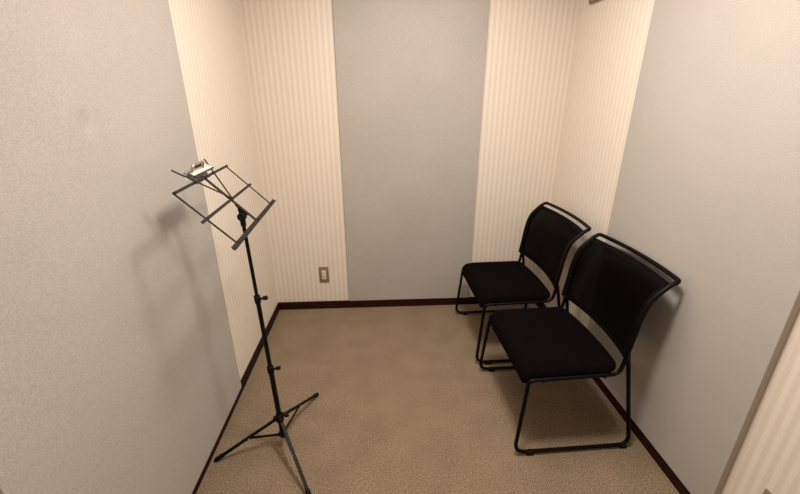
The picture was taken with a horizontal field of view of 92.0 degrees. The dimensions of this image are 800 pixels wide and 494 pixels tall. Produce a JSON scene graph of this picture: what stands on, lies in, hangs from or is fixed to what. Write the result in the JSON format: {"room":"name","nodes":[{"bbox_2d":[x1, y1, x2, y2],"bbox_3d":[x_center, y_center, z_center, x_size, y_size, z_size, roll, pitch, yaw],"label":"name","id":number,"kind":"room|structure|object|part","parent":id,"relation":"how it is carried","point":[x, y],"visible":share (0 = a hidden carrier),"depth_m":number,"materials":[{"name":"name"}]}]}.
{"room":"music room","nodes":[
{"label":"music room","id":0,"kind":"room"},
{"bbox_2d":[168,0,277,380],"bbox_3d":[-0.862,-0.043,1.033,0.060,2.330,3.145,-1,21,-3],"label":"wall","id":1,"kind":"structure","parent":0,"point":[208,33],"depth_m":2.02,"materials":[{"name":"paint"}]},
{"bbox_2d":[0,0,240,493],"bbox_3d":[-0.826,-0.108,1.125,0.024,2.266,1.112,-1,21,-3],"label":"acoustic panel","id":2,"kind":"object","parent":1,"relation":"attached to","point":[119,373],"visible":0.85,"depth_m":1.04,"materials":[{"name":"grey fabric"}]},
{"bbox_2d":[192,302,279,493],"bbox_3d":[-0.825,1.014,1.448,0.010,0.058,3.145,-1,21,-3],"label":"baseboard","id":3,"kind":"structure","parent":1,"relation":"attached to","point":[260,345],"depth_m":2.12,"materials":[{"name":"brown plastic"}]},
{"bbox_2d":[238,0,579,301],"bbox_3d":[0.071,-0.648,2.574,2.103,2.330,0.060,-1,21,-3],"label":"wall","id":4,"kind":"structure","parent":0,"point":[289,45],"depth_m":2.49,"materials":[{"name":"paint"}]},
{"bbox_2d":[319,267,328,281],"bbox_3d":[-0.557,0.203,2.832,0.070,0.124,0.010,-1,21,-3],"label":"wall outlet","id":5,"kind":"object","parent":4,"relation":"attached to","point":[323,271],"visible":1,"depth_m":2.83,"materials":[{"name":"beige plastic"}]},
{"bbox_2d":[279,297,477,309],"bbox_3d":[0.070,0.423,2.953,1.952,0.058,0.015,-1,21,-3],"label":"baseboard","id":6,"kind":"structure","parent":4,"relation":"attached to","point":[467,300],"depth_m":2.93,"materials":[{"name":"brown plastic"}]},
{"bbox_2d":[332,0,489,300],"bbox_3d":[0.069,-0.660,2.530,0.911,2.266,0.013,-1,21,-3],"label":"acoustic panel","id":7,"kind":"object","parent":4,"relation":"attached to","point":[410,74],"visible":1,"depth_m":2.50,"materials":[{"name":"grey fabric"}]},
{"bbox_2d":[196,304,679,493],"bbox_3d":[0.161,1.048,1.519,2.103,0.060,3.265,-1,21,-3],"label":"floor","id":8,"kind":"structure","parent":0,"point":[405,403],"depth_m":1.92,"materials":[{"name":"beige carpet"}]},
{"bbox_2d":[171,159,318,493],"bbox_3d":[-0.594,0.308,1.558,0.465,1.295,0.611,-1,21,-3],"label":"music stand","id":9,"kind":"object","parent":8,"relation":"on","point":[279,417],"visible":1,"depth_m":1.52,"materials":[{"name":"black paint"}]},
{"bbox_2d":[183,160,213,184],"bbox_3d":[-0.677,-0.257,1.303,0.036,0.066,0.174,-2,21,-5],"label":"clip","id":10,"kind":"object","parent":9,"relation":"attached to","point":[200,169],"visible":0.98,"depth_m":1.28,"materials":[{"name":"white"}]},
{"bbox_3d":[-0.637,-0.201,1.254,0.007,0.125,0.181,15,26,34],"label":"page arm","id":11,"kind":"part","parent":9,"relation":"part of","materials":[{"name":"brown metal"}]},
{"bbox_3d":[-0.567,-0.081,1.132,0.159,0.163,0.009,-2,21,-5],"label":"rod","id":12,"kind":"part","parent":9,"relation":"part of","materials":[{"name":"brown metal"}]},
{"bbox_3d":[-0.647,-0.244,1.371,0.167,0.121,0.007,17,27,37],"label":"page arm","id":13,"kind":"part","parent":9,"relation":"part of","materials":[{"name":"brown metal"}]},
{"bbox_3d":[-0.609,-0.247,1.557,0.159,0.163,0.009,-2,21,-5],"label":"rod","id":14,"kind":"part","parent":9,"relation":"part of","materials":[{"name":"brown metal"}]},
{"bbox_3d":[-0.680,0.850,1.709,0.269,0.160,0.013,-6,22,-15],"label":"leg","id":15,"kind":"part","parent":9,"relation":"part of","materials":[{"name":"black paint"}]},
{"bbox_3d":[-0.440,0.884,1.621,0.013,0.161,0.299,-14,25,-32],"label":"leg","id":16,"kind":"part","parent":9,"relation":"part of","materials":[{"name":"black paint"}]},
{"bbox_2d":[455,202,590,364],"bbox_3d":[0.727,0.198,2.445,0.606,0.846,0.590,-2,21,-4],"label":"chair","id":17,"kind":"object","parent":8,"relation":"on","point":[548,236],"visible":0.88,"depth_m":2.35,"materials":[{"name":"black fabric"}]},
{"bbox_3d":[0.673,0.257,2.757,0.541,0.495,0.038,-2,21,-4],"label":"frame","id":18,"kind":"part","parent":17,"relation":"part of","materials":[{"name":"black metal"}]},
{"bbox_3d":[0.659,0.222,2.448,0.436,0.080,0.516,-2,21,-4],"label":"seat","id":19,"kind":"part","parent":17,"relation":"part of","materials":[{"name":"black fabric"}]},
{"bbox_3d":[0.717,0.455,2.251,0.541,0.495,0.038,-2,21,-4],"label":"frame","id":20,"kind":"part","parent":17,"relation":"part of","materials":[{"name":"black metal"}]},
{"bbox_3d":[0.918,-0.024,2.374,0.114,0.301,0.493,-2,21,-4],"label":"backrest","id":21,"kind":"part","parent":17,"relation":"part of","materials":[{"name":"black fabric"}]},
{"bbox_2d":[479,233,680,455],"bbox_3d":[0.782,0.426,1.862,0.606,0.846,0.590,-2,21,-4],"label":"chair","id":22,"kind":"object","parent":8,"relation":"on","point":[616,290],"visible":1,"depth_m":1.75,"materials":[{"name":"black fabric"}]},
{"bbox_3d":[0.727,0.485,2.174,0.541,0.495,0.038,-2,21,-4],"label":"frame","id":23,"kind":"part","parent":22,"relation":"part of","materials":[{"name":"black metal"}]},
{"bbox_3d":[0.714,0.451,1.865,0.436,0.080,0.516,-2,21,-4],"label":"seat","id":24,"kind":"part","parent":22,"relation":"part of","materials":[{"name":"black fabric"}]},
{"bbox_3d":[0.773,0.683,1.668,0.541,0.495,0.038,-2,21,-4],"label":"frame","id":25,"kind":"part","parent":22,"relation":"part of","materials":[{"name":"black metal"}]},
{"bbox_3d":[0.973,0.204,1.792,0.114,0.301,0.493,-2,21,-4],"label":"backrest","id":26,"kind":"part","parent":22,"relation":"part of","materials":[{"name":"black fabric"}]},
{"bbox_2d":[540,0,799,493],"bbox_3d":[1.178,-0.087,1.135,0.060,2.330,3.145,-1,21,-3],"label":"wall","id":27,"kind":"structure","parent":0,"point":[610,37],"depth_m":1.98,"materials":[{"name":"paint"}]},
{"bbox_2d":[535,303,690,493],"bbox_3d":[1.140,0.971,1.547,0.021,0.058,3.145,-1,21,-3],"label":"baseboard","id":28,"kind":"structure","parent":27,"relation":"attached to","point":[649,447],"depth_m":1.76,"materials":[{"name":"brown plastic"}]},
{"bbox_2d":[587,0,799,493],"bbox_3d":[1.116,-0.240,1.451,0.025,2.266,0.933,-1,21,-3],"label":"acoustic panel","id":29,"kind":"object","parent":27,"relation":"attached to","point":[708,186],"visible":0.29,"depth_m":1.38,"materials":[{"name":"grey fabric"}]},
{"bbox_2d":[763,489,771,493],"bbox_3d":[1.159,0.834,1.213,0.010,0.124,0.070,-1,21,-3],"label":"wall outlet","id":30,"kind":"object","parent":27,"relation":"attached to","point":[766,491],"visible":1,"depth_m":1.22,"materials":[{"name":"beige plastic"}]}
]}

